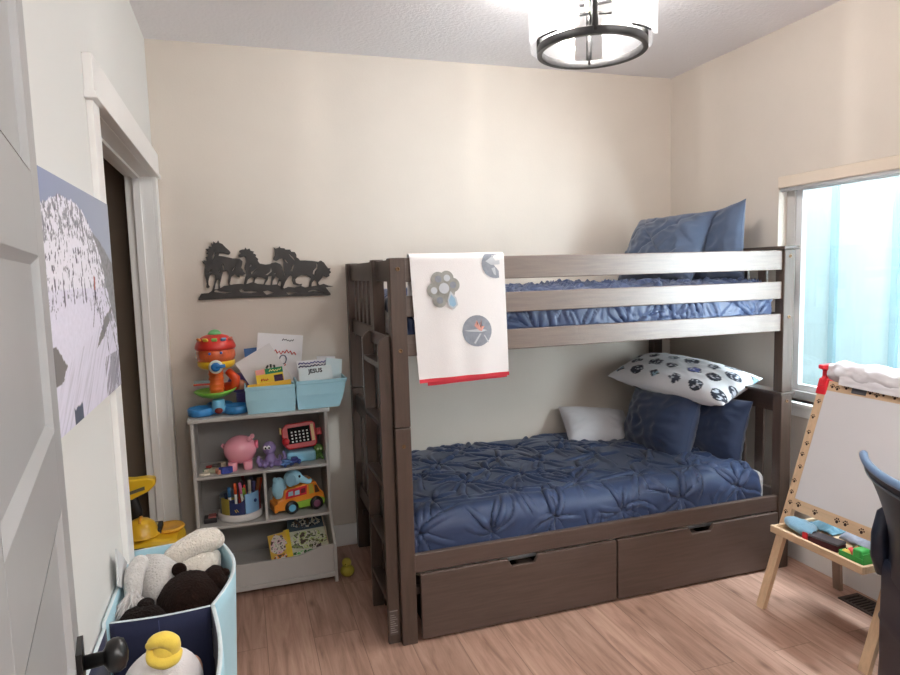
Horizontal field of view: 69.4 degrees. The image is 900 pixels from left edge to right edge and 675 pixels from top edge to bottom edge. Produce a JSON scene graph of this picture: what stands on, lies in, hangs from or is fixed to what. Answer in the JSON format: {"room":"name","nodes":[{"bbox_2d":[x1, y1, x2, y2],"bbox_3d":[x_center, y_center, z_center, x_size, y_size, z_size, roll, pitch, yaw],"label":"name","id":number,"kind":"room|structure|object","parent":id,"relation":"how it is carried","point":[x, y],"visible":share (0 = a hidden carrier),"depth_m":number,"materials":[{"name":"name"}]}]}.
{"room":"bedroom","nodes":[
{"label":"bedroom","id":0,"kind":"room"},
{"bbox_2d":[22,0,151,654],"bbox_3d":[-0.842,0.086,1.190,0.125,2.772,4.600,-3,6,-18],"label":"wall","id":1,"kind":"structure","parent":0,"point":[57,32],"depth_m":1.65,"materials":[{"name":"white paint"}]},
{"bbox_2d":[0,0,128,674],"bbox_3d":[-0.469,0.478,0.821,0.112,2.025,0.766,-5,6,-27],"label":"door","id":2,"kind":"structure","parent":1,"relation":"in","point":[39,635],"depth_m":0.84,"materials":[{"name":"paint"}]},
{"bbox_2d":[37,165,120,437],"bbox_3d":[-0.884,-0.090,1.546,0.029,0.528,0.770,-3,6,-18],"label":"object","id":3,"kind":"object","parent":1,"relation":"attached to","point":[75,224],"visible":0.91,"depth_m":1.48,"materials":[{"name":"white paper"}]},
{"bbox_2d":[81,52,160,178],"bbox_3d":[-1.250,-0.801,2.559,0.034,0.125,1.596,-3,6,-18],"label":"trim","id":4,"kind":"structure","parent":1,"relation":"attached to","point":[98,88],"depth_m":2.16,"materials":[{"name":"white paint"}]},
{"bbox_2d":[86,99,181,564],"bbox_3d":[-1.290,0.291,2.656,0.143,2.095,1.569,-3,6,-18],"label":"trim","id":5,"kind":"structure","parent":1,"relation":"attached to","point":[141,189],"depth_m":3.26,"materials":[{"name":"white paint"}]},
{"bbox_2d":[103,158,149,517],"bbox_3d":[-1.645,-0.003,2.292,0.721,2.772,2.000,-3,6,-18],"label":"door","id":6,"kind":"structure","parent":0,"point":[114,180],"depth_m":3.33,"materials":[{"name":"paint"}]},
{"bbox_2d":[144,39,670,534],"bbox_3d":[-0.375,-0.190,3.809,4.083,2.772,0.120,-3,6,-18],"label":"wall","id":7,"kind":"structure","parent":0,"point":[336,160],"depth_m":3.70,"materials":[{"name":"paint"}]},
{"bbox_2d":[198,241,331,299],"bbox_3d":[-0.994,-0.372,3.519,0.711,0.313,0.015,-3,6,-18],"label":"wall art","id":8,"kind":"object","parent":7,"relation":"attached to","point":[301,267],"visible":1,"depth_m":3.51,"materials":[{"name":"black metal"}]},
{"bbox_2d":[334,522,369,546],"bbox_3d":[0.028,1.111,3.989,3.117,0.125,0.014,-3,6,-18],"label":"baseboard","id":9,"kind":"structure","parent":7,"relation":"attached to","point":[346,534],"depth_m":3.78,"materials":[{"name":"white paint"}]},
{"bbox_2d":[129,0,840,78],"bbox_3d":[0.296,-1.420,1.487,4.083,0.100,4.720,-3,6,-18],"label":"ceiling","id":10,"kind":"structure","parent":0,"point":[685,35],"depth_m":3.21,"materials":[{"name":"white paint"}]},
{"bbox_2d":[537,0,651,69],"bbox_3d":[0.554,-1.302,2.543,0.497,0.360,0.498,-3,6,-18],"label":"ceiling light","id":11,"kind":"object","parent":10,"relation":"attached to","point":[592,27],"visible":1,"depth_m":2.55,"materials":[{"name":"black metal"}]},
{"bbox_2d":[236,544,878,674],"bbox_3d":[0.376,1.437,1.774,4.083,0.100,4.720,-3,6,-18],"label":"floor","id":12,"kind":"structure","parent":0,"point":[323,626],"depth_m":2.80,"materials":[{"name":"laminate"}]},
{"bbox_2d":[128,475,185,549],"bbox_3d":[-1.567,0.967,3.040,0.615,0.690,0.300,-3,6,-18],"label":"excavator","id":13,"kind":"object","parent":12,"relation":"on","point":[171,531],"visible":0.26,"depth_m":3.04,"materials":[{"name":"paint"}]},
{"bbox_2d":[132,516,159,541],"bbox_3d":[-1.439,0.876,3.026,0.164,0.090,0.164,-3,6,-18],"label":"hard hat","id":14,"kind":"object","parent":13,"relation":"on","point":[144,528],"visible":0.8,"depth_m":2.98,"materials":[{"name":"yellow plastic"}]},
{"bbox_2d":[86,543,236,674],"bbox_3d":[-0.705,1.002,1.679,0.320,0.835,1.002,-3,6,-18],"label":"bin","id":15,"kind":"object","parent":12,"relation":"on","point":[194,627],"visible":0.56,"depth_m":1.70,"materials":[{"name":"blue fabric"}]},
{"bbox_2d":[118,597,165,620],"bbox_3d":[-0.818,1.052,1.775,0.128,0.691,0.135,-3,6,-18],"label":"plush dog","id":16,"kind":"object","parent":15,"relation":"in","point":[146,607],"visible":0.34,"depth_m":1.72},
{"bbox_2d":[115,554,176,620],"bbox_3d":[-0.862,1.006,1.921,0.200,0.756,0.332,-3,6,-18],"label":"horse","id":17,"kind":"object","parent":15,"relation":"in","point":[146,575],"visible":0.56,"depth_m":1.85},
{"bbox_2d":[126,631,203,674],"bbox_3d":[-0.650,1.031,1.501,0.200,0.778,0.225,-3,6,-18],"label":"duck","id":18,"kind":"object","parent":15,"relation":"in","point":[164,655],"visible":1,"depth_m":1.43},
{"bbox_2d":[156,563,229,665],"bbox_3d":[-0.720,1.018,1.875,0.199,0.733,0.211,-3,6,-18],"label":"plush bear","id":19,"kind":"object","parent":15,"relation":"in","point":[190,589],"visible":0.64,"depth_m":1.80},
{"bbox_2d":[164,527,224,650],"bbox_3d":[-0.789,0.983,2.075,0.164,0.768,0.170,-1,6,3],"label":"lamb","id":20,"kind":"object","parent":15,"relation":"in","point":[198,550],"visible":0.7,"depth_m":2.00,"materials":[{"name":"white fabric"}]},
{"bbox_2d":[187,403,337,592],"bbox_3d":[-0.971,0.819,3.400,0.694,0.879,0.429,-3,6,-18],"label":"shelf","id":21,"kind":"object","parent":12,"relation":"on","point":[247,541],"visible":0.62,"depth_m":3.46,"materials":[{"name":"white wood"}]},
{"bbox_2d":[199,472,209,475],"bbox_3d":[-1.235,0.688,3.264,0.039,0.012,0.046,2,7,35],"label":"puzzle piece","id":22,"kind":"object","parent":21,"relation":"on","point":[203,473],"visible":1,"depth_m":3.26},
{"bbox_2d":[204,513,217,523],"bbox_3d":[-1.237,0.934,3.356,0.064,0.032,0.070,-3,6,-18],"label":"case","id":23,"kind":"object","parent":21,"relation":"on","point":[211,518],"visible":1,"depth_m":3.33,"materials":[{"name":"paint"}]},
{"bbox_2d":[209,467,215,473],"bbox_3d":[-1.201,0.677,3.309,0.042,0.022,0.042,-1,6,4],"label":"puzzle piece","id":24,"kind":"object","parent":21,"relation":"on","point":[212,470],"visible":0.8,"depth_m":3.29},
{"bbox_2d":[212,463,220,467],"bbox_3d":[-1.200,0.668,3.350,0.048,0.032,0.036,-6,7,-37],"label":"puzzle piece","id":25,"kind":"object","parent":21,"relation":"on","point":[217,465],"visible":0.53,"depth_m":3.34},
{"bbox_2d":[187,329,247,417],"bbox_3d":[-1.195,0.173,3.330,0.302,0.431,0.246,-3,6,-18],"label":"toy","id":26,"kind":"object","parent":21,"relation":"on","point":[215,351],"visible":0.99,"depth_m":3.27,"materials":[{"name":"paint"}]},
{"bbox_2d":[187,400,247,417],"bbox_3d":[-1.192,0.365,3.358,0.302,0.042,0.227,-3,6,-18],"label":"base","id":27,"kind":"object","parent":21,"relation":"on","point":[228,407],"depth_m":3.28,"materials":[{"name":"plastic"}]},
{"bbox_2d":[215,468,220,474],"bbox_3d":[-1.169,0.678,3.293,0.039,0.022,0.048,-3,6,-18],"label":"puzzle piece","id":28,"kind":"object","parent":21,"relation":"on","point":[217,470],"visible":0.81,"depth_m":3.28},
{"bbox_2d":[218,461,225,466],"bbox_3d":[-1.185,0.664,3.381,0.031,0.032,0.050,4,8,42],"label":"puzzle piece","id":29,"kind":"object","parent":21,"relation":"on","point":[223,463],"visible":0.59,"depth_m":3.37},
{"bbox_2d":[219,466,232,473],"bbox_3d":[-1.135,0.672,3.289,0.068,0.032,0.026,-3,6,-18],"label":"puzzle piece","id":30,"kind":"object","parent":21,"relation":"on","point":[228,469],"visible":1,"depth_m":3.28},
{"bbox_2d":[228,373,248,401],"bbox_3d":[-1.101,0.282,3.447,0.141,0.195,0.105,-7,8,-43],"label":"toy","id":31,"kind":"object","parent":21,"relation":"on","point":[240,393],"visible":0.21,"depth_m":3.42,"materials":[{"name":"purple plastic"}]},
{"bbox_2d":[221,434,257,471],"bbox_3d":[-1.089,0.592,3.371,0.154,0.172,0.160,2,7,31],"label":"piggy bank","id":32,"kind":"object","parent":21,"relation":"on","point":[239,449],"visible":0.97,"depth_m":3.33,"materials":[{"name":"pink ceramic"}]},
{"bbox_2d":[218,486,263,522],"bbox_3d":[-1.106,0.870,3.430,0.230,0.137,0.230,-3,6,-18],"label":"caddy","id":33,"kind":"object","parent":21,"relation":"on","point":[250,508],"visible":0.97,"depth_m":3.35,"materials":[{"name":"paint"}]},
{"bbox_2d":[227,487,230,500],"bbox_3d":[-1.134,0.851,3.348,0.022,0.164,0.019,-3,6,-18],"label":"marker","id":34,"kind":"object","parent":33,"relation":"in","point":[228,488],"visible":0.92,"depth_m":3.34,"materials":[{"name":"paint"}]},
{"bbox_2d":[233,483,237,503],"bbox_3d":[-1.108,0.841,3.361,0.019,0.180,0.020,-3,6,-18],"label":"marker","id":35,"kind":"object","parent":33,"relation":"in","point":[234,484],"visible":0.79,"depth_m":3.35,"materials":[{"name":"paint"}]},
{"bbox_2d":[238,483,243,501],"bbox_3d":[-1.077,0.840,3.371,0.037,0.180,0.017,-5,6,-27],"label":"marker","id":36,"kind":"object","parent":33,"relation":"in","point":[239,484],"visible":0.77,"depth_m":3.36,"materials":[{"name":"paint"}]},
{"bbox_2d":[248,479,250,493],"bbox_3d":[-1.051,0.835,3.410,0.019,0.180,0.020,-3,6,-18],"label":"marker","id":37,"kind":"object","parent":33,"relation":"in","point":[249,480],"visible":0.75,"depth_m":3.40,"materials":[{"name":"paint"}]},
{"bbox_2d":[252,480,254,492],"bbox_3d":[-1.032,0.838,3.417,0.025,0.172,0.016,-2,6,0],"label":"marker","id":38,"kind":"object","parent":33,"relation":"in","point":[253,481],"visible":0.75,"depth_m":3.40,"materials":[{"name":"paint"}]},
{"bbox_2d":[256,477,259,491],"bbox_3d":[-1.021,0.831,3.431,0.041,0.184,0.017,-3,6,-10],"label":"marker","id":39,"kind":"object","parent":33,"relation":"in","point":[258,478],"visible":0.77,"depth_m":3.42,"materials":[{"name":"paint"}]},
{"bbox_2d":[244,381,295,414],"bbox_3d":[-0.949,0.303,3.418,0.248,0.140,0.260,-3,6,-18],"label":"fabric bin","id":40,"kind":"object","parent":21,"relation":"on","point":[274,398],"visible":0.75,"depth_m":3.30,"materials":[{"name":"blue fabric"}]},
{"bbox_2d":[244,347,256,356],"bbox_3d":[-1.042,0.149,3.480,0.111,0.196,0.012,-3,6,-18],"label":"picture book","id":41,"kind":"object","parent":40,"relation":"in","point":[247,351],"visible":0.21,"depth_m":3.46,"materials":[{"name":"blue paper"}]},
{"bbox_2d":[235,343,293,384],"bbox_3d":[-0.967,0.181,3.391,0.288,0.299,0.056,-3,6,-18],"label":"folder","id":42,"kind":"object","parent":40,"relation":"in","point":[266,355],"visible":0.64,"depth_m":3.39,"materials":[{"name":"grey paper"}]},
{"bbox_2d":[247,379,290,386],"bbox_3d":[-0.921,0.256,3.321,0.218,0.070,0.014,-3,6,-18],"label":"book","id":43,"kind":"object","parent":40,"relation":"in","point":[282,382],"visible":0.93,"depth_m":3.32,"materials":[{"name":"yellow paper"}]},
{"bbox_2d":[255,364,283,383],"bbox_3d":[-0.926,0.207,3.344,0.146,0.140,0.043,-3,6,-18],"label":"box","id":44,"kind":"object","parent":40,"relation":"in","point":[271,374],"visible":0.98,"depth_m":3.33,"materials":[{"name":"yellow"}]},
{"bbox_2d":[257,333,302,380],"bbox_3d":[-0.915,0.146,3.468,0.273,0.354,0.047,-3,6,-18],"label":"folder","id":45,"kind":"object","parent":40,"relation":"in","point":[288,348],"visible":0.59,"depth_m":3.48,"materials":[{"name":"white paper"}]},
{"bbox_2d":[267,487,272,508],"bbox_3d":[-0.958,0.870,3.522,0.056,0.110,0.057,-6,7,-35],"label":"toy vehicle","id":46,"kind":"object","parent":21,"relation":"on","point":[269,495],"visible":0.2,"depth_m":3.50,"materials":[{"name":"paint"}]},
{"bbox_2d":[256,441,286,467],"bbox_3d":[-0.934,0.608,3.393,0.158,0.127,0.114,-3,6,-18],"label":"toy","id":47,"kind":"object","parent":21,"relation":"on","point":[269,447],"visible":0.99,"depth_m":3.38,"materials":[{"name":"purple plastic"}]},
{"bbox_2d":[267,531,286,559],"bbox_3d":[-0.896,1.112,3.410,0.112,0.138,0.141,-3,6,-18],"label":"picture book","id":48,"kind":"object","parent":21,"relation":"in","point":[277,542],"visible":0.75,"depth_m":3.42,"materials":[{"name":"paper"}]},
{"bbox_2d":[270,535,286,553],"bbox_3d":[-0.902,1.088,3.422,0.088,0.076,0.087,-3,6,-18],"label":"picture","id":49,"kind":"object","parent":48,"relation":"attached to","point":[277,542],"depth_m":3.42},
{"bbox_2d":[274,553,286,558],"bbox_3d":[-0.875,1.147,3.370,0.088,0.040,0.044,-3,6,-18],"label":"picture","id":50,"kind":"object","parent":48,"relation":"attached to","point":[276,555],"depth_m":3.38},
{"bbox_2d":[280,458,292,466],"bbox_3d":[-0.856,0.652,3.389,0.044,0.036,0.060,4,8,43],"label":"toy car","id":51,"kind":"object","parent":21,"relation":"on","point":[285,462],"visible":1,"depth_m":3.38,"materials":[{"name":"paint"}]},
{"bbox_2d":[283,529,292,556],"bbox_3d":[-0.852,1.099,3.429,0.032,0.127,0.158,-4,6,-22],"label":"picture book","id":52,"kind":"object","parent":21,"relation":"in","point":[288,545],"visible":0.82,"depth_m":3.42,"materials":[{"name":"yellow paper"}]},
{"bbox_2d":[290,456,300,464],"bbox_3d":[-0.820,0.647,3.429,0.060,0.036,0.044,-5,7,-29],"label":"toy car","id":53,"kind":"object","parent":21,"relation":"on","point":[294,459],"visible":0.88,"depth_m":3.42,"materials":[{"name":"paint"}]},
{"bbox_2d":[270,475,324,513],"bbox_3d":[-0.824,0.838,3.497,0.276,0.171,0.150,-5,7,-28],"label":"bus","id":54,"kind":"object","parent":21,"relation":"on","point":[300,495],"visible":0.97,"depth_m":3.45,"materials":[{"name":"paint"}]},
{"bbox_2d":[272,470,311,498],"bbox_3d":[-0.841,0.783,3.446,0.207,0.160,0.096,-1,6,6],"label":"toy","id":55,"kind":"object","parent":54,"relation":"in","point":[292,477],"visible":0.96,"depth_m":3.42,"materials":[{"name":"paint"}]},
{"bbox_2d":[279,421,321,461],"bbox_3d":[-0.807,0.554,3.517,0.224,0.203,0.155,-3,6,-18],"label":"cash register","id":56,"kind":"object","parent":21,"relation":"on","point":[299,439],"visible":0.99,"depth_m":3.48,"materials":[{"name":"paint"}]},
{"bbox_2d":[286,515,324,531],"bbox_3d":[-0.785,1.069,3.553,0.200,0.173,0.124,-3,6,-18],"label":"picture book","id":57,"kind":"object","parent":21,"relation":"in","point":[293,525],"visible":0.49,"depth_m":3.57,"materials":[{"name":"paper"}]},
{"bbox_2d":[291,516,320,527],"bbox_3d":[-0.794,1.012,3.574,0.161,0.052,0.036,-3,6,-18],"label":"picture","id":58,"kind":"object","parent":57,"relation":"attached to","point":[309,522],"depth_m":3.57},
{"bbox_2d":[314,444,323,459],"bbox_3d":[-0.710,0.614,3.508,0.053,0.082,0.058,-3,6,-18],"label":"creature","id":59,"kind":"object","parent":21,"relation":"on","point":[318,448],"visible":0.98,"depth_m":3.49,"materials":[{"name":"paint"}]},
{"bbox_2d":[293,373,346,409],"bbox_3d":[-0.702,0.284,3.495,0.264,0.150,0.243,-3,6,-18],"label":"fabric bin","id":60,"kind":"object","parent":21,"relation":"on","point":[310,394],"visible":0.72,"depth_m":3.38,"materials":[{"name":"blue fabric"}]},
{"bbox_2d":[296,358,325,380],"bbox_3d":[-0.719,0.187,3.457,0.185,0.143,0.047,-3,6,-18],"label":"booklet","id":61,"kind":"object","parent":60,"relation":"in","point":[317,362],"visible":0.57,"depth_m":3.46,"materials":[{"name":"white paper"}]},
{"bbox_2d":[298,364,332,380],"bbox_3d":[-0.705,0.201,3.415,0.175,0.106,0.035,-3,6,-18],"label":"booklet","id":62,"kind":"object","parent":60,"relation":"in","point":[322,372],"visible":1,"depth_m":3.41,"materials":[{"name":"paper"}]},
{"bbox_2d":[317,356,334,358],"bbox_3d":[-0.670,0.175,3.514,0.112,0.156,0.035,-4,6,-23],"label":"booklet","id":63,"kind":"object","parent":60,"relation":"in","point":[318,357],"visible":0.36,"depth_m":3.52,"materials":[{"name":"white paper"}]},
{"bbox_2d":[325,358,341,378],"bbox_3d":[-0.627,0.187,3.487,0.115,0.162,0.036,-5,7,-29],"label":"booklet","id":64,"kind":"object","parent":60,"relation":"in","point":[336,364],"visible":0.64,"depth_m":3.49,"materials":[{"name":"paper"}]},
{"bbox_3d":[-0.768,1.138,3.449,0.235,0.098,0.156,-3,6,-18],"label":"picture book","id":65,"kind":"object","parent":21,"relation":"in","visible":0},
{"bbox_2d":[289,526,327,555],"bbox_3d":[-0.760,1.098,3.458,0.224,0.119,0.145,-3,6,-18],"label":"picture book","id":66,"kind":"object","parent":65,"relation":"on","point":[302,541],"visible":0.76,"depth_m":3.47,"materials":[{"name":"paper"}]},
{"bbox_2d":[293,549,311,554],"bbox_3d":[-0.742,1.123,3.418,0.214,0.016,0.018,-3,6,-18],"label":"picture","id":67,"kind":"object","parent":66,"relation":"attached to","point":[295,551],"depth_m":3.41},
{"bbox_2d":[290,530,326,547],"bbox_3d":[-0.763,1.075,3.470,0.214,0.065,0.090,-3,6,-18],"label":"picture","id":68,"kind":"object","parent":66,"relation":"attached to","point":[302,538],"depth_m":3.47},
{"bbox_2d":[312,538,320,548],"bbox_3d":[-0.712,1.095,3.456,0.050,0.043,0.060,-3,6,-18],"label":"picture","id":69,"kind":"object","parent":66,"relation":"attached to","point":[316,542],"depth_m":3.46},
{"bbox_2d":[340,557,353,576],"bbox_3d":[-0.537,1.200,3.397,0.074,0.098,0.074,-3,6,-18],"label":"duck","id":70,"kind":"object","parent":12,"relation":"on","point":[347,569],"visible":1,"depth_m":3.38},
{"bbox_2d":[345,246,799,645],"bbox_3d":[0.564,0.379,3.497,2.116,1.650,1.142,-3,6,-18],"label":"bunk bed","id":71,"kind":"object","parent":12,"relation":"on","point":[467,597],"visible":0.77,"depth_m":2.98,"materials":[{"name":"brown wood"}]},
{"bbox_2d":[385,310,388,332],"bbox_3d":[0.558,-0.162,3.459,1.890,0.177,0.995,-3,6,-18],"label":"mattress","id":72,"kind":"object","parent":71,"relation":"on","point":[386,313],"visible":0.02,"depth_m":3.04,"materials":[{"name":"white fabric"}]},
{"bbox_2d":[407,252,508,385],"bbox_3d":[0.038,-0.080,2.708,0.419,0.543,0.063,-3,6,-18],"label":"cover","id":73,"kind":"object","parent":71,"relation":"hanging from","point":[459,299],"visible":0.99,"depth_m":2.69,"materials":[{"name":"fabric"}]},
{"bbox_2d":[384,276,772,334],"bbox_3d":[0.552,-0.166,3.448,1.911,0.285,1.065,-3,6,-18],"label":"comforter","id":74,"kind":"object","parent":71,"relation":"on","point":[585,316],"visible":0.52,"depth_m":3.04,"materials":[{"name":"blue fabric"}]},
{"bbox_2d":[618,210,717,280],"bbox_3d":[1.252,-0.522,3.792,0.306,0.378,0.635,-3,6,-18],"label":"pillow","id":75,"kind":"object","parent":74,"relation":"on","point":[688,232],"visible":0.59,"depth_m":3.62,"materials":[{"name":"blue fabric"}]},
{"bbox_2d":[693,199,745,279],"bbox_3d":[1.450,-0.505,3.615,0.185,0.484,0.534,-3,6,-18],"label":"pillow","id":76,"kind":"object","parent":74,"relation":"on","point":[726,232],"visible":0.4,"depth_m":3.45,"materials":[{"name":"blue fabric"}]},
{"bbox_2d":[416,469,762,575],"bbox_3d":[0.591,0.832,3.560,1.900,0.255,0.995,-3,6,-18],"label":"mattress","id":77,"kind":"object","parent":71,"relation":"on","point":[758,472],"visible":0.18,"depth_m":3.09,"materials":[{"name":"white fabric"}]},
{"bbox_2d":[412,432,761,552],"bbox_3d":[0.555,0.770,3.532,1.860,0.278,1.080,-3,6,-18],"label":"comforter","id":78,"kind":"object","parent":77,"relation":"on","point":[463,494],"visible":0.76,"depth_m":3.18,"materials":[{"name":"blue fabric"}]},
{"bbox_2d":[558,406,625,440],"bbox_3d":[0.916,0.557,4.035,0.470,0.251,0.254,-3,6,-12],"label":"pillow","id":79,"kind":"object","parent":77,"relation":"on","point":[580,422],"visible":0.72,"depth_m":3.96,"materials":[{"name":"white fabric"}]},
{"bbox_2d":[624,388,700,454],"bbox_3d":[1.225,0.493,3.781,0.308,0.403,0.545,-3,6,-18],"label":"pillow","id":80,"kind":"object","parent":77,"relation":"on","point":[666,423],"visible":0.73,"depth_m":3.61,"materials":[{"name":"blue fabric"}]},
{"bbox_2d":[608,353,762,405],"bbox_3d":[1.336,0.230,3.772,0.338,0.244,0.814,-5,7,-32],"label":"pillow","id":81,"kind":"object","parent":80,"relation":"on","point":[701,381],"visible":0.96,"depth_m":3.61,"materials":[{"name":"fabric"}]},
{"bbox_2d":[693,399,752,460],"bbox_3d":[1.456,0.501,3.635,0.209,0.408,0.535,-3,6,-18],"label":"pillow","id":82,"kind":"object","parent":77,"relation":"on","point":[721,430],"visible":0.53,"depth_m":3.46,"materials":[{"name":"blue fabric"}]},
{"bbox_2d":[756,363,899,674],"bbox_3d":[1.710,0.699,2.749,0.480,1.100,0.572,-3,6,-18],"label":"easel","id":83,"kind":"object","parent":12,"relation":"on","point":[830,484],"visible":0.84,"depth_m":2.79,"materials":[{"name":"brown wood"}]},
{"bbox_2d":[784,516,817,534],"bbox_3d":[1.536,0.823,2.843,0.110,0.072,0.170,-3,6,-18],"label":"cleaning cloth","id":84,"kind":"object","parent":83,"relation":"on","point":[799,525],"visible":0.98,"depth_m":2.81,"materials":[{"name":"blue fabric"}]},
{"bbox_2d":[802,532,807,539],"bbox_3d":[1.536,0.847,2.787,0.046,0.036,0.028,-4,6,-26],"label":"block","id":85,"kind":"object","parent":83,"relation":"on","point":[804,534],"visible":0.48,"depth_m":2.77,"materials":[{"name":"plastic"}]},
{"bbox_2d":[770,518,874,574],"bbox_3d":[1.673,0.861,2.743,0.363,0.032,0.453,-3,6,-18],"label":"tray","id":86,"kind":"object","parent":83,"relation":"on","point":[781,529],"depth_m":2.69,"materials":[{"name":"brown wood"}]},
{"bbox_2d":[808,531,845,552],"bbox_3d":[1.574,0.854,2.714,0.060,0.036,0.130,-4,6,-26],"label":"eraser","id":87,"kind":"object","parent":83,"relation":"on","point":[828,542],"visible":0.88,"depth_m":2.69,"materials":[{"name":"grey fabric"}]},
{"bbox_2d":[810,520,845,535],"bbox_3d":[1.706,0.819,2.891,0.171,0.057,0.143,-3,6,-18],"label":"cleaning cloth","id":88,"kind":"object","parent":83,"relation":"on","point":[822,526],"visible":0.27,"depth_m":2.85,"materials":[{"name":"blue fabric"}]},
{"bbox_2d":[839,532,869,548],"bbox_3d":[1.761,0.840,2.700,0.152,0.045,0.201,-3,6,-18],"label":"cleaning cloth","id":89,"kind":"object","parent":83,"relation":"on","point":[850,538],"visible":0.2,"depth_m":2.72,"materials":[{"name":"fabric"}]},
{"bbox_2d":[839,545,872,565],"bbox_3d":[1.621,0.851,2.564,0.110,0.068,0.103,-3,6,-18],"label":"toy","id":90,"kind":"object","parent":83,"relation":"on","point":[861,555],"visible":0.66,"depth_m":2.52,"materials":[{"name":"plastic"}]},
{"bbox_2d":[842,547,850,553],"bbox_3d":[1.580,0.857,2.589,0.036,0.042,0.038,-3,6,-18],"label":"food","id":91,"kind":"object","parent":90,"relation":"in","point":[844,549],"visible":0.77,"depth_m":2.58,"materials":[{"name":"plastic"}]},
{"bbox_2d":[827,360,899,397],"bbox_3d":[1.825,0.177,2.718,0.100,0.117,0.520,-3,6,-18],"label":"paper roll","id":92,"kind":"object","parent":83,"relation":"on","point":[876,378],"visible":1,"depth_m":2.76,"materials":[{"name":"white paper"}]},
{"bbox_2d":[838,593,876,616],"bbox_3d":[1.911,1.225,2.926,0.120,0.006,0.270,-3,6,-18],"label":"floor vent","id":93,"kind":"object","parent":12,"relation":"in","point":[866,605],"visible":0.56,"depth_m":2.99,"materials":[{"name":"black metal"}]},
{"bbox_2d":[846,596,875,613],"bbox_3d":[1.911,1.225,2.926,0.089,0.005,0.233,-3,6,-18],"label":"grille","id":94,"kind":"object","parent":93,"relation":"attached to","point":[866,605],"depth_m":2.98,"materials":[{"name":"black metal"}]},
{"bbox_2d":[859,450,899,674],"bbox_3d":[1.655,0.873,2.097,0.529,0.886,0.568,0,6,11],"label":"plastic chair","id":95,"kind":"object","parent":12,"relation":"on","point":[885,531],"visible":1,"depth_m":2.27,"materials":[{"name":"black plastic"}]},
{"bbox_2d":[670,0,899,572],"bbox_3d":[2.233,-0.099,2.177,0.110,2.772,4.600,-3,6,-18],"label":"wall","id":96,"kind":"structure","parent":0,"point":[820,90],"depth_m":3.45,"materials":[{"name":"paint"}]},
{"bbox_2d":[791,398,812,418],"bbox_3d":[2.024,0.426,2.792,0.083,0.075,1.585,-3,6,-18],"label":"trim","id":97,"kind":"structure","parent":96,"relation":"attached to","point":[799,409],"depth_m":3.35,"materials":[{"name":"white paint"}]},
{"bbox_2d":[788,540,880,599],"bbox_3d":[2.213,1.221,2.283,0.014,0.125,4.586,-3,6,-18],"label":"baseboard","id":98,"kind":"structure","parent":96,"relation":"attached to","point":[869,585],"depth_m":3.17,"materials":[{"name":"white paint"}]},
{"bbox_2d":[786,174,899,401],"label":"window","id":99,"kind":"structure","parent":96,"relation":"in","point":[796,199],"depth_m":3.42,"materials":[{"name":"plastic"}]},
{"bbox_2d":[778,155,899,191],"bbox_3d":[1.988,-0.738,2.695,0.057,0.078,1.541,-3,6,-18],"label":"window trim","id":100,"kind":"structure","parent":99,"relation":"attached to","point":[886,166],"depth_m":3.05,"materials":[{"name":"beige wood"}]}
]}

